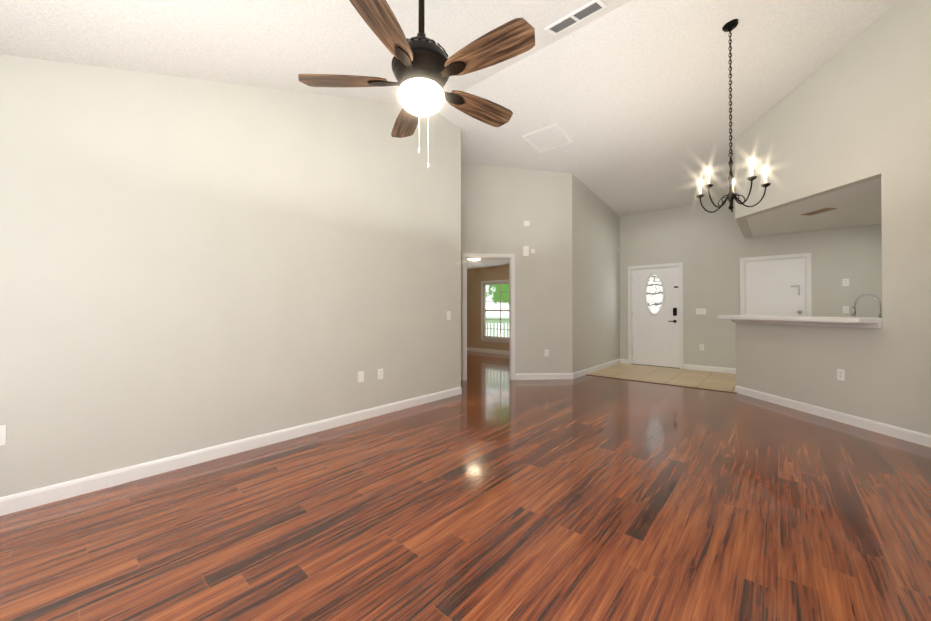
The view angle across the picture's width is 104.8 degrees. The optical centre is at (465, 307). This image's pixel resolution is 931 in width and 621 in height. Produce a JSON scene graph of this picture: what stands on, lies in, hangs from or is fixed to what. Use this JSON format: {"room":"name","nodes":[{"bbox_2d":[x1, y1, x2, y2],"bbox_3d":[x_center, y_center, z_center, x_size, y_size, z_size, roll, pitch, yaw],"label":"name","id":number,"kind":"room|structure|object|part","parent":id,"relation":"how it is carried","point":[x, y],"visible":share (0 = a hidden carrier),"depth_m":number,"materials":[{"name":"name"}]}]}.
{"room":"living room","nodes":[
{"label":"living room","id":0,"kind":"room"},
{"bbox_2d":[0,54,460,496],"bbox_3d":[-1.609,-1.167,3.291,0.120,4.700,4.550,0,-1,41],"label":"wall","id":1,"kind":"structure","parent":0,"point":[189,264],"depth_m":2.74,"materials":[{"name":"paint"}]},
{"bbox_2d":[0,425,5,445],"bbox_3d":[-2.633,0.724,2.009,0.009,0.114,0.070,0,-1,41],"label":"electrical outlet","id":2,"kind":"object","parent":1,"relation":"attached to","point":[2,434],"visible":1,"depth_m":2.03,"materials":[{"name":"white plastic"}]},
{"bbox_2d":[0,387,461,515],"bbox_3d":[-1.558,1.132,3.231,0.014,0.100,4.550,0,-1,41],"label":"baseboard","id":3,"kind":"structure","parent":1,"relation":"attached to","point":[13,503],"depth_m":2.64,"materials":[{"name":"white wood"}]},
{"bbox_2d":[358,371,363,382],"bbox_3d":[-1.098,0.730,3.765,0.006,0.114,0.070,0,-1,41],"label":"electrical outlet","id":4,"kind":"object","parent":1,"relation":"attached to","point":[360,376],"visible":1,"depth_m":3.76,"materials":[{"name":"white plastic"}]},
{"bbox_2d":[378,368,382,378],"bbox_3d":[-0.935,0.734,3.949,0.009,0.114,0.070,0,-1,41],"label":"electrical outlet","id":5,"kind":"object","parent":1,"relation":"attached to","point":[380,373],"visible":1,"depth_m":3.94,"materials":[{"name":"white plastic"}]},
{"bbox_2d":[447,311,450,319],"bbox_3d":[-0.223,0.110,4.766,0.010,0.114,0.070,0,-1,41],"label":"light switch","id":6,"kind":"object","parent":1,"relation":"attached to","point":[448,315],"visible":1,"depth_m":4.77,"materials":[{"name":"white plastic"}]},
{"bbox_2d":[0,0,898,269],"bbox_3d":[0.391,-2.156,4.504,10.500,2.096,9.500,0,-1,41],"label":"ceiling","id":7,"kind":"structure","parent":0,"point":[630,98],"depth_m":3.45,"materials":[{"name":"paint"}]},
{"bbox_2d":[298,0,534,168],"bbox_3d":[-0.201,-1.402,1.963,1.252,1.203,1.261,0,-1,41],"label":"ceiling fan","id":8,"kind":"object","parent":7,"relation":"hanging from","point":[424,67],"visible":1,"depth_m":1.85,"materials":[{"name":"brown wood"}]},
{"bbox_3d":[-0.667,-1.233,1.955,0.480,0.007,0.164,0,13,-2],"label":"blade","id":9,"kind":"part","parent":8,"relation":"part of","materials":[{"name":"brown wood"}]},
{"label":"blade","id":10,"kind":"part","parent":8,"relation":"part of","materials":[{"name":"brown wood"}]},
{"label":"arm","id":11,"kind":"part","parent":8,"relation":"part of"},
{"label":"blade","id":12,"kind":"part","parent":8,"relation":"part of","materials":[{"name":"brown wood"}]},
{"bbox_3d":[-0.295,-1.225,1.786,0.068,0.007,0.198,13,3,16],"label":"arm","id":13,"kind":"part","parent":8,"relation":"part of"},
{"bbox_3d":[-0.242,-1.126,1.967,0.256,0.118,0.256,0,-1,41],"label":"lamp shade","id":14,"kind":"part","parent":8,"relation":"part of","materials":[{"name":"white glass"}]},
{"bbox_3d":[-0.086,-1.225,1.861,0.198,0.007,0.068,0,-14,34],"label":"arm","id":15,"kind":"part","parent":8,"relation":"part of"},
{"bbox_3d":[-0.092,-1.223,2.083,0.198,0.007,0.068,0,-14,-38],"label":"arm","id":16,"kind":"part","parent":8,"relation":"part of"},
{"bbox_3d":[0.094,-1.231,2.228,0.480,0.007,0.164,0,-13,-38],"label":"blade","id":17,"kind":"part","parent":8,"relation":"part of","materials":[{"name":"brown wood"}]},
{"bbox_3d":[0.109,-1.234,1.728,0.480,0.007,0.164,0,-14,34],"label":"blade","id":18,"kind":"part","parent":8,"relation":"part of","materials":[{"name":"brown wood"}]},
{"bbox_2d":[522,123,572,152],"bbox_3d":[1.163,-2.369,5.052,0.520,0.066,0.518,0,-1,41],"label":"access panel","id":19,"kind":"object","parent":7,"relation":"in","point":[553,136],"visible":1,"depth_m":5.04,"materials":[{"name":"white paint"}]},
{"bbox_2d":[544,0,606,34],"bbox_3d":[0.929,-2.454,3.041,0.470,0.078,0.203,0,-1,41],"label":"ceiling vent","id":20,"kind":"object","parent":7,"relation":"in","point":[589,9],"visible":1,"depth_m":3.02,"materials":[{"name":"white metal"}]},
{"bbox_2d":[696,19,770,212],"bbox_3d":[2.473,-1.780,3.346,0.568,1.755,0.549,0,-1,41],"label":"chandelier","id":21,"kind":"object","parent":7,"relation":"hanging from","point":[730,26],"visible":1,"depth_m":3.31,"materials":[{"name":"black metal"}]},
{"bbox_3d":[2.382,-1.001,3.443,0.236,0.181,0.076,0,-1,41],"label":"arm","id":22,"kind":"part","parent":21,"relation":"part of"},
{"bbox_3d":[2.321,-1.002,3.285,0.142,0.181,0.206,0,-1,41],"label":"arm","id":23,"kind":"part","parent":21,"relation":"part of"},
{"bbox_3d":[2.460,-1.978,3.329,0.038,1.158,0.026,0,-1,41],"label":"chain","id":24,"kind":"part","parent":21,"relation":"part of","materials":[{"name":"black metal"}]},
{"bbox_3d":[2.464,-1.982,3.327,0.005,1.170,0.008,0,-1,41],"label":"cord","id":25,"kind":"part","parent":21,"relation":"part of","materials":[{"name":"black metal"}]},
{"bbox_3d":[2.452,-1.003,3.178,0.156,0.181,0.196,0,-1,41],"label":"arm","id":26,"kind":"part","parent":21,"relation":"part of"},
{"bbox_3d":[2.595,-1.002,3.269,0.231,0.181,0.091,0,-1,41],"label":"arm","id":27,"kind":"part","parent":21,"relation":"part of"},
{"bbox_2d":[750,166,753,176],"bbox_3d":[2.446,-1.154,3.062,0.023,0.101,0.023,0,-1,41],"label":"candle","id":28,"kind":"object","parent":21,"relation":"on","point":[751,167],"depth_m":3.05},
{"bbox_2d":[0,351,930,620],"bbox_3d":[0.391,1.191,4.480,10.500,0.001,9.500,0,-1,41],"label":"floor","id":29,"kind":"structure","parent":0,"point":[492,491],"depth_m":1.94,"materials":[{"name":"brown wood"}]},
{"bbox_2d":[586,374,736,392],"bbox_3d":[2.956,1.195,5.694,2.160,0.009,0.055,0,-1,41],"label":"trim","id":30,"kind":"structure","parent":29,"relation":"on","point":[663,384],"depth_m":5.54,"materials":[{"name":"brown wood"}]},
{"bbox_2d":[467,266,508,350],"bbox_3d":[0.361,-0.070,9.979,2.620,2.600,0.120,0,-1,41],"label":"wall","id":31,"kind":"structure","parent":0,"point":[474,278],"depth_m":9.91,"materials":[{"name":"paint"}]},
{"bbox_2d":[480,279,508,342],"bbox_3d":[0.903,0.106,9.444,1.240,1.640,0.130,0,-1,41],"label":"window frame","id":32,"kind":"structure","parent":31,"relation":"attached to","point":[494,338],"depth_m":9.66,"materials":[{"name":"white wood"}]},
{"bbox_3d":[0.532,0.088,9.821,0.045,1.480,0.050,0,-1,41],"label":"frame","id":33,"kind":"part","parent":32,"relation":"part of","materials":[{"name":"white wood"}]},
{"bbox_3d":[0.886,0.841,9.420,1.240,0.030,0.080,0,-1,41],"label":"sill","id":34,"kind":"part","parent":32,"relation":"part of","materials":[{"name":"wood"}]},
{"bbox_3d":[0.929,-0.631,9.479,1.100,0.045,0.050,0,-1,41],"label":"frame","id":35,"kind":"part","parent":32,"relation":"part of","materials":[{"name":"white wood"}]},
{"bbox_3d":[0.929,0.803,9.469,1.100,0.045,0.050,0,-1,41],"label":"frame","id":36,"kind":"part","parent":32,"relation":"part of","materials":[{"name":"white wood"}]},
{"bbox_2d":[486,284,508,336],"bbox_3d":[0.952,0.086,9.500,1.100,1.480,0.001,0,-1,41],"label":"bedroom window","id":37,"kind":"structure","parent":32,"relation":"attached to","point":[494,295],"depth_m":9.59,"materials":[{"name":"white"}]},
{"bbox_2d":[461,162,571,379],"bbox_3d":[0.641,-1.149,6.005,2.300,4.700,0.120,0,0,-4],"label":"wall","id":38,"kind":"structure","parent":0,"point":[542,202],"depth_m":5.97,"materials":[{"name":"paint"}]},
{"bbox_2d":[463,253,514,380],"bbox_3d":[0.382,0.158,5.971,0.872,2.086,0.140,0,0,-4],"label":"door frame","id":39,"kind":"structure","parent":38,"relation":"attached to","point":[464,318],"depth_m":5.92,"materials":[{"name":"white wood"}]},
{"bbox_3d":[0.382,-0.820,5.987,0.759,0.016,0.122,0,0,-4],"label":"top bedroom doorway jamb","id":40,"kind":"part","parent":39,"relation":"part of","materials":[{"name":"white wood"}]},
{"bbox_3d":[0.386,-0.857,5.917,0.872,0.056,0.018,0,0,-4],"label":"bedroom doorway top casing trim","id":41,"kind":"part","parent":39,"relation":"part of","materials":[{"name":"white wood"}]},
{"bbox_2d":[523,246,528,255],"bbox_3d":[1.003,-0.931,5.955,0.095,0.165,0.024,0,0,-4],"label":"door chime","id":42,"kind":"object","parent":38,"relation":"attached to","point":[525,250],"visible":0.96,"depth_m":5.94,"materials":[{"name":"white plastic"}]},
{"bbox_2d":[523,221,529,226],"bbox_3d":[1.015,-1.391,5.960,0.100,0.095,0.022,0,0,-4],"label":"sensor box","id":43,"kind":"object","parent":38,"relation":"attached to","point":[526,223],"visible":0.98,"depth_m":5.95,"materials":[{"name":"white plastic"}]},
{"bbox_2d":[515,373,572,379],"bbox_3d":[1.310,1.151,5.966,0.968,0.100,0.014,0,0,-4],"label":"baseboard","id":44,"kind":"structure","parent":38,"relation":"attached to","point":[537,376],"depth_m":5.96,"materials":[{"name":"white wood"}]},
{"bbox_2d":[572,174,619,372],"bbox_3d":[2.571,-1.141,7.001,0.120,4.700,2.500,0,-1,41],"label":"wall","id":45,"kind":"structure","parent":0,"point":[595,282],"depth_m":6.72,"materials":[{"name":"paint"}]},
{"bbox_2d":[573,359,619,378],"bbox_3d":[2.582,1.158,6.896,0.014,0.100,2.380,0,-1,41],"label":"baseboard","id":46,"kind":"structure","parent":45,"relation":"attached to","point":[577,374],"depth_m":6.68,"materials":[{"name":"white wood"}]},
{"bbox_2d":[589,363,735,391],"bbox_3d":[3.579,1.200,6.375,2.200,0.001,1.850,0,-1,41],"label":"floor","id":47,"kind":"structure","parent":0,"point":[699,379],"depth_m":6.30,"materials":[{"name":"beige tile"}]},
{"bbox_2d":[735,218,752,237],"bbox_3d":[4.447,-2.371,5.706,0.120,2.260,1.750,0,-1,41],"label":"wall","id":48,"kind":"structure","parent":0,"point":[743,225],"depth_m":5.58,"materials":[{"name":"paint"}]},
{"bbox_2d":[620,199,881,368],"bbox_3d":[5.273,-1.147,6.216,5.220,4.700,0.120,0,-1,41],"label":"wall","id":49,"kind":"structure","parent":0,"point":[711,249],"depth_m":6.61,"materials":[{"name":"paint"}]},
{"bbox_2d":[620,359,627,363],"bbox_3d":[3.419,1.164,7.735,0.168,0.100,0.014,0,-1,41],"label":"baseboard","id":50,"kind":"structure","parent":49,"relation":"attached to","point":[624,361],"depth_m":7.72,"materials":[{"name":"white wood"}]},
{"bbox_2d":[632,267,678,367],"bbox_3d":[3.875,0.199,7.350,0.874,2.000,0.112,0,-1,41],"label":"front door","id":51,"kind":"structure","parent":49,"relation":"in","point":[655,310],"depth_m":7.34,"materials":[{"name":"white wood"}]},
{"label":"glass panel","id":52,"kind":"part","parent":51,"relation":"part of","materials":[{"name":"glass"}]},
{"bbox_3d":[3.879,-0.269,7.358,0.398,0.888,0.015,0,-1,41],"label":"glass frame","id":53,"kind":"part","parent":51,"relation":"part of","materials":[{"name":"white glass"}]},
{"bbox_3d":[3.881,0.661,7.354,0.650,0.620,0.008,0,-1,41],"label":"panel","id":54,"kind":"part","parent":51,"relation":"part of","materials":[{"name":"white wood"}]},
{"bbox_2d":[628,262,682,368],"bbox_3d":[3.910,0.168,7.390,1.022,2.086,0.140,0,-1,41],"label":"door frame","id":55,"kind":"structure","parent":49,"relation":"attached to","point":[681,316],"depth_m":7.27,"materials":[{"name":"white wood"}]},
{"bbox_3d":[3.916,-0.810,7.404,0.909,0.016,0.122,0,-1,41],"label":"front door top jamb","id":56,"kind":"part","parent":55,"relation":"part of","materials":[{"name":"white wood"}]},
{"bbox_3d":[3.870,-0.847,7.351,1.022,0.056,0.018,0,-1,41],"label":"front door casing trim","id":57,"kind":"part","parent":55,"relation":"part of","materials":[{"name":"white wood"}]},
{"bbox_2d":[696,308,705,313],"bbox_3d":[4.478,0.080,6.818,0.160,0.114,0.010,0,-1,41],"label":"light switch","id":58,"kind":"object","parent":49,"relation":"attached to","point":[700,310],"visible":1,"depth_m":6.82,"materials":[{"name":"white plastic"}]},
{"bbox_2d":[684,364,735,373],"bbox_3d":[4.590,1.157,6.710,0.876,0.100,0.014,0,-1,41],"label":"baseboard","id":59,"kind":"structure","parent":49,"relation":"attached to","point":[711,368],"depth_m":6.71,"materials":[{"name":"white wood"}]},
{"bbox_2d":[745,258,804,315],"bbox_3d":[5.265,0.190,6.114,0.774,2.000,0.142,0,-1,41],"label":"kitchen door","id":60,"kind":"structure","parent":49,"relation":"in","point":[770,290],"depth_m":6.13,"materials":[{"name":"white metal"}]},
{"bbox_2d":[740,253,811,315],"bbox_3d":[5.309,0.160,6.165,0.922,2.086,0.140,0,-1,41],"label":"door frame","id":61,"kind":"structure","parent":49,"relation":"attached to","point":[809,297],"depth_m":6.01,"materials":[{"name":"white wood"}]},
{"bbox_3d":[5.316,-0.819,6.179,0.809,0.016,0.122,0,-1,41],"label":"top jamb of the kitchen door","id":62,"kind":"part","parent":61,"relation":"part of","materials":[{"name":"white wood"}]},
{"bbox_3d":[5.269,-0.856,6.126,0.922,0.056,0.018,0,-1,41],"label":"kitchen door top casing trim","id":63,"kind":"part","parent":61,"relation":"part of","materials":[{"name":"white wood"}]},
{"bbox_2d":[842,279,848,285],"bbox_3d":[5.908,-0.387,5.569,0.070,0.114,0.009,0,-1,41],"label":"electrical outlet","id":64,"kind":"object","parent":49,"relation":"attached to","point":[845,282],"visible":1,"depth_m":5.57,"materials":[{"name":"white plastic"}]},
{"bbox_2d":[843,306,848,312],"bbox_3d":[5.908,0.038,5.566,0.070,0.114,0.010,0,-1,41],"label":"light switch","id":65,"kind":"object","parent":49,"relation":"attached to","point":[845,309],"visible":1,"depth_m":5.56,"materials":[{"name":"white plastic"}]},
{"bbox_2d":[735,17,880,218],"bbox_3d":[3.908,-2.381,4.215,0.120,2.260,1.680,0,0,-4],"label":"wall","id":66,"kind":"structure","parent":0,"point":[817,132],"depth_m":3.90,"materials":[{"name":"paint"}]},
{"bbox_2d":[736,322,882,422],"bbox_3d":[3.908,0.674,4.194,0.120,1.030,1.680,0,0,-4],"label":"wall","id":67,"kind":"structure","parent":0,"point":[802,363],"depth_m":3.95,"materials":[{"name":"paint"}]},
{"bbox_2d":[717,315,881,322],"bbox_3d":[3.821,0.132,4.220,0.410,0.050,1.735,0,0,-4],"label":"countertop","id":68,"kind":"structure","parent":67,"relation":"on","point":[821,319],"depth_m":3.84,"materials":[{"name":"white stone"}]},
{"bbox_2d":[734,319,881,327],"bbox_3d":[3.830,0.181,4.192,0.035,0.046,1.680,0,0,-4],"label":"trim","id":69,"kind":"structure","parent":67,"relation":"attached to","point":[868,325],"depth_m":3.90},
{"bbox_2d":[735,385,930,447],"bbox_3d":[3.856,1.137,3.962,0.014,0.100,2.130,0,0,-4],"label":"baseboard","id":70,"kind":"structure","parent":67,"relation":"attached to","point":[923,439],"depth_m":3.65,"materials":[{"name":"white wood"}]},
{"bbox_2d":[837,369,844,380],"bbox_3d":[3.876,0.697,3.701,0.009,0.114,0.070,0,0,-4],"label":"electrical outlet","id":71,"kind":"object","parent":67,"relation":"attached to","point":[840,374],"visible":1,"depth_m":3.69,"materials":[{"name":"white plastic"}]},
{"bbox_2d":[746,177,881,236],"bbox_3d":[5.028,-1.253,4.206,2.940,0.001,3.430,0,-1,41],"label":"ceiling","id":72,"kind":"structure","parent":0,"point":[858,204],"depth_m":4.77,"materials":[{"name":"paint"}]},
{"bbox_2d":[801,208,836,215],"bbox_3d":[4.596,-1.243,4.670,0.140,0.010,0.320,0,0,-4],"label":"ceiling vent","id":73,"kind":"object","parent":72,"relation":"in","point":[818,211],"visible":1,"depth_m":4.64,"materials":[{"name":"brown metal"}]},
{"bbox_2d":[880,0,930,434],"bbox_3d":[3.981,-1.169,3.094,0.120,4.700,0.550,0,0,-4],"label":"wall","id":74,"kind":"structure","parent":0,"point":[905,54],"depth_m":3.18,"materials":[{"name":"paint"}]},
{"label":"floor","id":75,"kind":"structure","parent":0,"visible":0},
{"bbox_3d":[4.281,0.735,4.344,1.426,0.910,1.426,0,-1,41],"label":"countertop","id":76,"kind":"structure","parent":75,"relation":"on","visible":0},
{"bbox_2d":[851,294,881,317],"bbox_3d":[4.176,0.070,3.700,0.254,0.410,0.215,0,-1,41],"label":"faucet","id":77,"kind":"object","parent":76,"relation":"on","point":[853,312],"visible":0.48,"depth_m":3.69,"materials":[{"name":"silver metal"}]},
{"bbox_3d":[2.196,-0.082,8.372,2.260,2.600,0.120,0,-1,41],"label":"wall","id":78,"kind":"structure","parent":0,"visible":0},
{"bbox_2d":[467,347,508,354],"bbox_3d":[1.212,1.174,9.136,4.760,0.100,0.014,0,-1,41],"label":"baseboard","id":79,"kind":"structure","parent":78,"relation":"attached to","point":[488,350],"depth_m":9.65,"materials":[{"name":"white wood"}]}
]}

